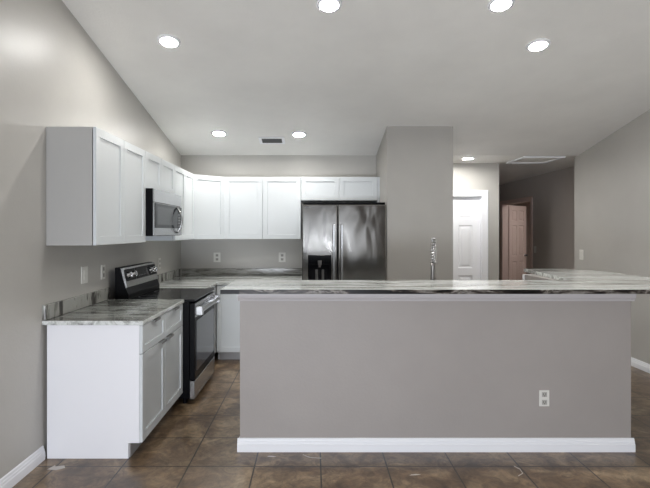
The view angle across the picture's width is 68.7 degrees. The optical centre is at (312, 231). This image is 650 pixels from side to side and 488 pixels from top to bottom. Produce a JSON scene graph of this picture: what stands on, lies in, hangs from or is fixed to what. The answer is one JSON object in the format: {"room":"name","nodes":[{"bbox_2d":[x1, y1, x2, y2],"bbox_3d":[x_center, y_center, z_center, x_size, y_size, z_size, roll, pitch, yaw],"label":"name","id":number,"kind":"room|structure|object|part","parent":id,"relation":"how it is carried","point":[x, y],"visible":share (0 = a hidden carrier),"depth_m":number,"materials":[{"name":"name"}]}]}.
{"room":"kitchen","nodes":[
{"label":"kitchen","id":0,"kind":"room"},
{"bbox_2d":[0,0,180,478],"bbox_3d":[-1.795,-0.368,1.980,0.120,3.656,8.760,0,0,0],"label":"wall","id":1,"kind":"structure","parent":0,"point":[53,74],"depth_m":3.01,"materials":[{"name":"beige paint"}]},
{"bbox_2d":[0,446,44,487],"bbox_3d":[-1.727,1.415,0.375,0.016,0.090,5.350,0,0,0],"label":"baseboard","id":2,"kind":"structure","parent":1,"relation":"attached to","point":[25,467],"depth_m":2.82,"materials":[{"name":"white paint"}]},
{"bbox_2d":[42,288,109,319],"bbox_3d":[-1.724,0.518,3.522,0.020,0.096,0.965,0,0,0],"label":"backsplash","id":3,"kind":"structure","parent":1,"relation":"attached to","point":[58,308],"depth_m":3.40,"materials":[{"name":"stone"}]},
{"bbox_2d":[81,266,87,283],"bbox_3d":[-1.730,0.325,3.600,0.010,0.128,0.100,0,0,0],"label":"light switch","id":4,"kind":"object","parent":1,"relation":"attached to","point":[84,270],"visible":1,"depth_m":3.59,"materials":[{"name":"white plastic"}]},
{"bbox_2d":[46,127,145,245],"bbox_3d":[-1.571,-0.298,3.542,0.325,0.773,0.913,0,0,0],"label":"upper cabinet","id":5,"kind":"object","parent":1,"relation":"attached to","point":[96,179],"visible":1,"depth_m":3.09,"materials":[{"name":"white wood"}]},
{"bbox_3d":[-1.419,-0.298,3.314,0.020,0.771,0.454,0,0,0],"label":"door","id":6,"kind":"part","parent":5,"relation":"part of","materials":[{"name":"white paint"}]},
{"bbox_3d":[-1.419,-0.298,3.771,0.020,0.771,0.454,0,0,0],"label":"door","id":7,"kind":"part","parent":5,"relation":"part of","materials":[{"name":"white paint"}]},
{"bbox_2d":[101,265,104,279],"bbox_3d":[-1.730,0.330,3.920,0.009,0.118,0.075,0,0,0],"label":"power outlet","id":8,"kind":"object","parent":1,"relation":"attached to","point":[102,266],"visible":1,"depth_m":3.90,"materials":[{"name":"white plastic"}]},
{"bbox_2d":[158,258,160,268],"bbox_3d":[-1.730,0.355,5.360,0.009,0.118,0.075,0,0,0],"label":"power outlet","id":9,"kind":"object","parent":1,"relation":"attached to","point":[159,259],"visible":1,"depth_m":5.34,"materials":[{"name":"white plastic"}]},
{"bbox_2d":[146,151,174,193],"bbox_3d":[-1.571,-0.528,4.420,0.325,0.313,0.838,0,0,0],"label":"upper cabinet","id":10,"kind":"object","parent":1,"relation":"attached to","point":[160,173],"visible":0.48,"depth_m":4.36,"materials":[{"name":"white paint"}]},
{"bbox_3d":[-1.419,-0.528,4.210,0.020,0.311,0.416,0,0,0],"label":"door","id":11,"kind":"part","parent":10,"relation":"part of","materials":[{"name":"white paint"}]},
{"bbox_2d":[146,188,182,235],"bbox_3d":[-1.504,-0.167,4.420,0.458,0.404,0.834,0,0,0],"label":"microwave","id":12,"kind":"object","parent":10,"relation":"attached to","point":[163,209],"visible":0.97,"depth_m":4.23,"materials":[{"name":"silver metal"}]},
{"bbox_3d":[-1.343,-0.110,4.345,0.015,0.283,0.681,0,0,0],"label":"door","id":13,"kind":"part","parent":12,"relation":"part of","materials":[{"name":"silver metal"}]},
{"bbox_3d":[-1.334,-0.141,4.345,0.003,0.211,0.660,0,0,0],"label":"door glass","id":14,"kind":"part","parent":12,"relation":"part of","materials":[{"name":"black"}]},
{"bbox_3d":[-1.308,-0.113,4.645,0.066,0.258,0.020,0,0,0],"label":"handle","id":15,"kind":"part","parent":12,"relation":"part of","materials":[{"name":"silver metal"}]},
{"bbox_3d":[-1.419,-0.528,4.630,0.020,0.311,0.416,0,0,0],"label":"door","id":16,"kind":"part","parent":10,"relation":"part of","materials":[{"name":"white paint"}]},
{"bbox_2d":[157,268,181,282],"bbox_3d":[-1.724,0.520,5.529,0.020,0.091,1.378,0,0,0],"label":"backsplash","id":17,"kind":"structure","parent":1,"relation":"attached to","point":[165,276],"depth_m":5.67,"materials":[{"name":"stone"}]},
{"bbox_2d":[146,165,193,240],"bbox_3d":[-1.571,-0.298,5.235,0.325,0.773,0.788,0,0,0],"label":"upper cabinet","id":18,"kind":"object","parent":1,"relation":"attached to","point":[184,180],"visible":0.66,"depth_m":5.25,"materials":[{"name":"white paint"}]},
{"bbox_3d":[-1.419,-0.298,5.037,0.020,0.771,0.391,0,0,0],"label":"door","id":19,"kind":"part","parent":18,"relation":"part of","materials":[{"name":"white paint"}]},
{"bbox_3d":[-1.419,-0.298,5.433,0.020,0.771,0.391,0,0,0],"label":"door","id":20,"kind":"part","parent":18,"relation":"part of","materials":[{"name":"white paint"}]},
{"bbox_2d":[181,155,375,342],"bbox_3d":[-0.453,0.226,6.300,2.565,2.468,0.120,0,0,0],"label":"wall","id":21,"kind":"structure","parent":0,"point":[195,253],"depth_m":6.24,"materials":[{"name":"beige paint"}]},
{"bbox_2d":[194,174,224,238],"bbox_3d":[-1.416,-0.298,5.932,0.636,0.773,0.614,0,0,0],"label":"upper cabinet","id":22,"kind":"object","parent":21,"relation":"attached to","point":[209,191],"visible":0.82,"depth_m":5.77,"materials":[{"name":"white paint"}]},
{"bbox_2d":[214,253,219,261],"bbox_3d":[-1.260,0.332,6.235,0.090,0.125,0.009,0,0,0],"label":"power outlet","id":23,"kind":"object","parent":21,"relation":"attached to","point":[216,255],"visible":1,"depth_m":6.23,"materials":[{"name":"white plastic"}]},
{"bbox_2d":[182,268,301,274],"bbox_3d":[-0.935,0.520,6.229,1.597,0.091,0.020,0,0,0],"label":"backsplash","id":24,"kind":"structure","parent":21,"relation":"attached to","point":[185,271],"depth_m":6.22,"materials":[{"name":"stone"}]},
{"bbox_2d":[225,177,301,238],"bbox_3d":[-0.625,-0.298,6.066,0.948,0.773,0.345,0,0,0],"label":"upper cabinet","id":25,"kind":"object","parent":21,"relation":"attached to","point":[255,207],"visible":0.93,"depth_m":5.90,"materials":[{"name":"white paint"}]},
{"bbox_3d":[-0.863,-0.298,5.904,0.471,0.771,0.020,0,0,0],"label":"door","id":26,"kind":"part","parent":25,"relation":"part of","materials":[{"name":"white paint"}]},
{"bbox_3d":[-0.388,-0.298,5.904,0.471,0.771,0.020,0,0,0],"label":"door","id":27,"kind":"part","parent":25,"relation":"part of","materials":[{"name":"white paint"}]},
{"bbox_2d":[279,253,285,261],"bbox_3d":[-0.405,0.332,6.235,0.090,0.125,0.009,0,0,0],"label":"power outlet","id":28,"kind":"object","parent":21,"relation":"attached to","point":[282,256],"visible":1,"depth_m":6.23,"materials":[{"name":"white plastic"}]},
{"bbox_2d":[301,177,379,201],"bbox_3d":[0.341,-0.527,6.066,0.977,0.315,0.345,0,0,0],"label":"upper cabinet","id":29,"kind":"object","parent":21,"relation":"attached to","point":[313,189],"depth_m":5.90,"materials":[{"name":"white paint"}]},
{"bbox_3d":[0.088,-0.538,5.904,0.470,0.291,0.020,0,0,0],"label":"door","id":30,"kind":"part","parent":29,"relation":"part of","materials":[{"name":"white paint"}]},
{"bbox_3d":[0.561,-0.538,5.904,0.470,0.291,0.020,0,0,0],"label":"door","id":31,"kind":"part","parent":29,"relation":"part of","materials":[{"name":"white paint"}]},
{"bbox_3d":[0.814,-0.527,6.069,0.030,0.315,0.339,0,0,0],"label":"cabinet filler","id":32,"kind":"part","parent":29,"relation":"part of","materials":[{"name":"white wood"}]},
{"bbox_2d":[12,343,649,487],"bbox_3d":[3.100,1.510,5.050,10.200,0.100,14.900,0,0,0],"label":"floor","id":33,"kind":"structure","parent":0,"point":[194,444],"depth_m":2.96,"materials":[{"name":"brown tile"}]},
{"bbox_2d":[47,465,64,469],"bbox_3d":[-1.582,1.459,2.942,0.096,0.001,0.060,0,0,8],"label":"paper scrap","id":34,"kind":"object","parent":33,"relation":"on","point":[54,467],"visible":1,"depth_m":2.94,"materials":[{"name":"grey paper"}]},
{"bbox_2d":[47,303,182,458],"bbox_3d":[-1.395,1.028,3.535,0.638,0.863,0.948,0,0,0],"label":"base cabinet","id":35,"kind":"object","parent":33,"relation":"on","point":[109,387],"visible":0.91,"depth_m":3.06,"materials":[{"name":"white wood"}]},
{"bbox_2d":[42,299,183,324],"bbox_3d":[-1.409,0.582,3.522,0.649,0.029,0.973,0,0,0],"label":"countertop","id":36,"kind":"structure","parent":35,"relation":"on","point":[110,311],"depth_m":3.35,"materials":[{"name":"grey stone"}]},
{"bbox_3d":[-1.109,0.694,3.297,0.020,0.182,0.471,0,0,0],"label":"drawer","id":37,"kind":"part","parent":35,"relation":"part of","materials":[{"name":"white paint"}]},
{"bbox_3d":[-1.109,1.073,3.297,0.020,0.567,0.471,0,0,0],"label":"door","id":38,"kind":"part","parent":35,"relation":"part of","materials":[{"name":"white paint"}]},
{"bbox_3d":[-1.109,0.694,3.772,0.020,0.182,0.471,0,0,0],"label":"drawer","id":39,"kind":"part","parent":35,"relation":"part of","materials":[{"name":"white paint"}]},
{"bbox_3d":[-1.109,1.073,3.772,0.020,0.567,0.471,0,0,0],"label":"door","id":40,"kind":"part","parent":35,"relation":"part of","materials":[{"name":"white paint"}]},
{"bbox_2d":[115,262,220,402],"bbox_3d":[-1.319,0.881,4.422,0.771,1.158,0.818,0,0,0],"label":"range","id":41,"kind":"object","parent":33,"relation":"on","point":[135,281],"visible":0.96,"depth_m":4.19,"materials":[{"name":"black metal"}]},
{"bbox_3d":[-1.594,0.371,4.152,0.028,0.100,0.225,0,0,0],"label":"knob plate","id":42,"kind":"part","parent":41,"relation":"part of","materials":[{"name":"silver metal"}]},
{"bbox_3d":[-1.600,0.391,4.422,0.058,0.170,0.812,0,0,0],"label":"control panel","id":43,"kind":"part","parent":41,"relation":"part of","materials":[{"name":"silver metal"}]},
{"bbox_3d":[-1.594,0.371,4.705,0.028,0.100,0.210,0,0,0],"label":"knob plate","id":44,"kind":"part","parent":41,"relation":"part of","materials":[{"name":"silver metal"}]},
{"bbox_2d":[131,288,214,300],"bbox_3d":[-1.302,0.579,4.422,0.605,0.016,0.818,0,0,0],"label":"cooktop","id":45,"kind":"object","parent":41,"relation":"in","point":[188,294],"depth_m":4.41,"materials":[{"name":"black glass"}]},
{"bbox_3d":[-1.022,1.339,4.422,0.044,0.153,0.808,0,0,0],"label":"storage drawer","id":46,"kind":"part","parent":41,"relation":"part of","materials":[{"name":"silver metal"}]},
{"bbox_3d":[-1.022,0.930,4.422,0.044,0.650,0.808,0,0,0],"label":"oven door","id":47,"kind":"part","parent":41,"relation":"part of","materials":[{"name":"black glass"}]},
{"bbox_3d":[-0.950,0.670,4.422,0.032,0.032,0.756,0,0,0],"label":"handle","id":48,"kind":"part","parent":41,"relation":"part of","materials":[{"name":"silver metal"}]},
{"bbox_2d":[211,285,216,352],"bbox_3d":[-1.405,1.028,5.106,0.658,0.863,0.535,0,0,0],"label":"base cabinet","id":49,"kind":"object","parent":33,"relation":"on","point":[215,285],"visible":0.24,"depth_m":5.32,"materials":[{"name":"white paint"}]},
{"bbox_3d":[-1.109,1.073,5.106,0.020,0.567,0.533,0,0,0],"label":"door","id":50,"kind":"part","parent":49,"relation":"part of","materials":[{"name":"white paint"}]},
{"bbox_2d":[217,285,239,358],"bbox_3d":[-0.845,1.028,5.787,0.488,0.863,0.903,0,0,0],"label":"base cabinet","id":51,"kind":"object","parent":33,"relation":"on","point":[228,308],"visible":0.36,"depth_m":5.37,"materials":[{"name":"white paint"}]},
{"bbox_2d":[302,202,385,279],"bbox_3d":[0.348,0.558,5.723,0.940,1.780,0.955,0,0,0],"label":"refrigerator","id":52,"kind":"object","parent":33,"relation":"on","point":[341,240],"visible":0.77,"depth_m":5.30,"materials":[{"name":"grey metal"}]},
{"bbox_3d":[0.075,0.521,5.335,0.395,1.658,0.070,0,0,0],"label":"freezer door","id":53,"kind":"part","parent":52,"relation":"part of","materials":[{"name":"silver metal"}]},
{"bbox_3d":[0.074,0.488,5.292,0.237,0.263,0.008,0,0,0],"label":"dispenser frame","id":54,"kind":"part","parent":52,"relation":"part of","materials":[{"name":"black plastic"}]},
{"bbox_3d":[0.231,0.477,5.255,0.026,1.125,0.021,0,0,0],"label":"handle","id":55,"kind":"part","parent":52,"relation":"part of","materials":[{"name":"silver metal"}]},
{"bbox_3d":[0.321,0.477,5.255,0.026,1.125,0.021,0,0,0],"label":"handle","id":56,"kind":"part","parent":52,"relation":"part of","materials":[{"name":"silver metal"}]},
{"bbox_3d":[0.548,0.521,5.335,0.539,1.658,0.070,0,0,0],"label":"fridge door","id":57,"kind":"part","parent":52,"relation":"part of","materials":[{"name":"silver metal"}]},
{"bbox_3d":[-0.130,1.028,3.614,0.658,0.863,0.635,0,0,0],"label":"base cabinet","id":58,"kind":"object","parent":33,"relation":"on","visible":0},
{"bbox_3d":[0.760,0.582,3.615,2.460,0.029,0.650,0,0,0],"label":"countertop","id":59,"kind":"structure","parent":58,"relation":"on","visible":0},
{"bbox_2d":[430,237,436,279],"bbox_3d":[0.964,0.304,3.803,0.092,0.524,0.176,0,0,37],"label":"faucet","id":60,"kind":"object","parent":59,"relation":"on","point":[433,250],"visible":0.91,"depth_m":3.73,"materials":[{"name":"silver metal"}]},
{"bbox_3d":[-0.368,1.028,5.787,0.461,0.863,0.903,0,0,0],"label":"base cabinet","id":61,"kind":"object","parent":33,"relation":"on","visible":0},
{"bbox_2d":[159,275,301,287],"bbox_3d":[-0.934,0.582,5.537,1.599,0.029,1.403,0,0,0],"label":"countertop","id":62,"kind":"structure","parent":61,"relation":"on","point":[183,281],"depth_m":5.67,"materials":[{"name":"grey stone"}]},
{"bbox_2d":[62,0,649,184],"bbox_3d":[1.133,-1.652,4.900,5.975,1.288,14.600,0,0,0],"label":"ceiling","id":63,"kind":"structure","parent":0,"point":[248,70],"depth_m":4.19,"materials":[{"name":"paint"}]},
{"bbox_2d":[157,34,180,47],"bbox_3d":[-1.136,-1.502,3.747,0.184,0.044,0.180,0,0,0],"label":"ceiling light","id":64,"kind":"object","parent":63,"relation":"attached to","point":[166,40],"visible":1,"depth_m":3.73,"materials":[{"name":"white paint"}]},
{"bbox_2d":[211,130,226,136],"bbox_3d":[-1.093,-1.146,5.524,0.184,0.044,0.180,0,0,0],"label":"ceiling light","id":65,"kind":"object","parent":63,"relation":"attached to","point":[220,133],"visible":1,"depth_m":5.51,"materials":[{"name":"white paint"}]},
{"bbox_2d":[258,137,284,143],"bbox_3d":[-0.495,-1.103,5.735,0.310,0.048,0.197,0,0,0],"label":"ceiling vent","id":66,"kind":"object","parent":63,"relation":"in","point":[263,140],"visible":1,"depth_m":5.72,"materials":[{"name":"white metal"}]},
{"bbox_2d":[291,131,306,137],"bbox_3d":[-0.164,-1.140,5.553,0.184,0.044,0.180,0,0,0],"label":"ceiling light","id":67,"kind":"object","parent":63,"relation":"attached to","point":[298,134],"visible":1,"depth_m":5.54,"materials":[{"name":"white paint"}]},
{"bbox_2d":[316,0,341,12],"bbox_3d":[0.112,-1.587,3.318,0.184,0.044,0.180,0,0,0],"label":"ceiling light","id":68,"kind":"object","parent":63,"relation":"attached to","point":[326,6],"visible":1,"depth_m":3.32,"materials":[{"name":"white paint"}]},
{"bbox_2d":[461,157,474,159],"bbox_3d":[2.110,-1.001,6.470,0.184,0.012,0.184,0,0,0],"label":"recessed light","id":69,"kind":"object","parent":63,"relation":"in","point":[463,158],"visible":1,"depth_m":6.46,"materials":[{"name":"white paint"}]},
{"bbox_2d":[487,0,514,12],"bbox_3d":[1.311,-1.588,3.313,0.184,0.044,0.180,0,0,0],"label":"ceiling light","id":70,"kind":"object","parent":63,"relation":"attached to","point":[496,6],"visible":1,"depth_m":3.32,"materials":[{"name":"white paint"}]},
{"bbox_2d":[506,156,564,163],"bbox_3d":[3.080,-0.998,6.600,0.560,0.020,0.560,0,0,0],"label":"attic hatch","id":71,"kind":"object","parent":63,"relation":"attached to","point":[525,159],"visible":1,"depth_m":6.56,"materials":[{"name":"paint"}]},
{"bbox_3d":[3.080,-1.004,6.600,0.480,0.007,0.480,0,0,0],"label":"hatch panel","id":72,"kind":"part","parent":71,"relation":"part of","materials":[{"name":"paint"}]},
{"bbox_2d":[525,38,550,51],"bbox_3d":[1.800,-1.491,3.800,0.184,0.044,0.180,0,0,0],"label":"ceiling light","id":73,"kind":"object","parent":63,"relation":"attached to","point":[540,44],"visible":1,"depth_m":3.79,"materials":[{"name":"white paint"}]},
{"bbox_2d":[376,126,452,279],"bbox_3d":[1.202,0.136,6.155,0.745,2.648,1.630,0,0,0],"label":"wall pillar","id":74,"kind":"structure","parent":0,"point":[414,164],"depth_m":5.34,"materials":[{"name":"beige paint"}]},
{"bbox_2d":[240,275,630,437],"bbox_3d":[0.817,0.931,3.824,2.607,1.058,1.313,0,0,0],"label":"wall","id":75,"kind":"structure","parent":0,"point":[309,369],"depth_m":3.17,"materials":[{"name":"beige paint"}]},
{"bbox_2d":[220,269,649,293],"bbox_3d":[1.071,0.385,3.930,3.338,0.030,1.740,0,0,0],"label":"countertop","id":76,"kind":"structure","parent":75,"relation":"on","point":[568,281],"depth_m":3.29,"materials":[{"name":"grey stone"}]},
{"bbox_2d":[237,437,634,451],"bbox_3d":[0.817,1.416,3.814,2.643,0.088,1.331,0,0,0],"label":"baseboard","id":77,"kind":"structure","parent":75,"relation":"attached to","point":[243,444],"depth_m":3.15,"materials":[{"name":"white paint"}]},
{"bbox_2d":[238,294,636,300],"bbox_3d":[0.821,0.431,3.812,2.642,0.058,1.335,0,0,0],"label":"trim","id":78,"kind":"structure","parent":75,"relation":"attached to","point":[241,297],"depth_m":3.15,"materials":[{"name":"grey"}]},
{"bbox_2d":[539,390,548,405],"bbox_3d":[1.540,1.107,3.162,0.067,0.107,0.009,0,0,0],"label":"power outlet","id":79,"kind":"object","parent":75,"relation":"attached to","point":[543,394],"visible":1,"depth_m":3.16,"materials":[{"name":"white plastic"}]},
{"bbox_2d":[453,163,498,279],"bbox_3d":[2.152,0.226,9.485,1.155,2.468,5.030,0,0,0],"label":"wall","id":80,"kind":"structure","parent":0,"point":[466,176],"depth_m":6.97,"materials":[{"name":"beige paint"}]},
{"bbox_2d":[453,197,479,279],"bbox_3d":[2.092,0.468,7.003,0.753,1.973,0.095,0,0,0],"label":"door","id":81,"kind":"structure","parent":80,"relation":"in","point":[466,210],"depth_m":7.01,"materials":[{"name":"white paint"}]},
{"bbox_2d":[453,190,487,279],"bbox_3d":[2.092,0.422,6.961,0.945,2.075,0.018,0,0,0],"label":"trim","id":82,"kind":"structure","parent":80,"relation":"attached to","point":[484,193],"depth_m":6.96,"materials":[{"name":"white paint"}]},
{"bbox_2d":[500,196,532,279],"bbox_3d":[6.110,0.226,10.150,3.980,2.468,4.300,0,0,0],"label":"door frame","id":83,"kind":"structure","parent":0,"point":[527,204],"depth_m":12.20,"materials":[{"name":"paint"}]},
{"bbox_2d":[499,166,573,279],"bbox_3d":[4.060,0.226,9.170,0.120,2.468,5.660,0,0,0],"label":"wall","id":84,"kind":"structure","parent":0,"point":[552,193],"depth_m":8.03,"materials":[{"name":"beige paint"}]},
{"bbox_2d":[502,201,529,279],"bbox_3d":[4.060,0.440,9.375,0.120,2.040,1.310,0,0,0],"label":"trim","id":85,"kind":"structure","parent":84,"relation":"attached to","point":[504,206],"depth_m":10.02,"materials":[{"name":"beige paint"}]},
{"bbox_2d":[508,205,527,279],"bbox_3d":[4.438,0.444,10.254,0.757,2.020,0.095,0,0,-40],"label":"door","id":86,"kind":"structure","parent":84,"relation":"in","point":[517,254],"depth_m":10.23,"materials":[{"name":"beige paint"}]},
{"bbox_2d":[574,109,649,363],"bbox_3d":[3.745,-0.368,1.970,0.510,3.656,8.740,0,0,0],"label":"wall","id":87,"kind":"structure","parent":0,"point":[612,177],"depth_m":5.39,"materials":[{"name":"beige paint"}]},
{"bbox_2d":[579,250,583,259],"bbox_3d":[3.485,0.294,6.170,0.010,0.130,0.090,0,0,0],"label":"light switch","id":88,"kind":"object","parent":87,"relation":"attached to","point":[581,252],"visible":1,"depth_m":6.16,"materials":[{"name":"white plastic"}]},
{"bbox_2d":[631,357,649,372],"bbox_3d":[3.482,1.415,2.020,0.016,0.090,8.640,0,0,0],"label":"baseboard","id":89,"kind":"structure","parent":87,"relation":"attached to","point":[636,363],"depth_m":5.04,"materials":[{"name":"white paint"}]}
]}

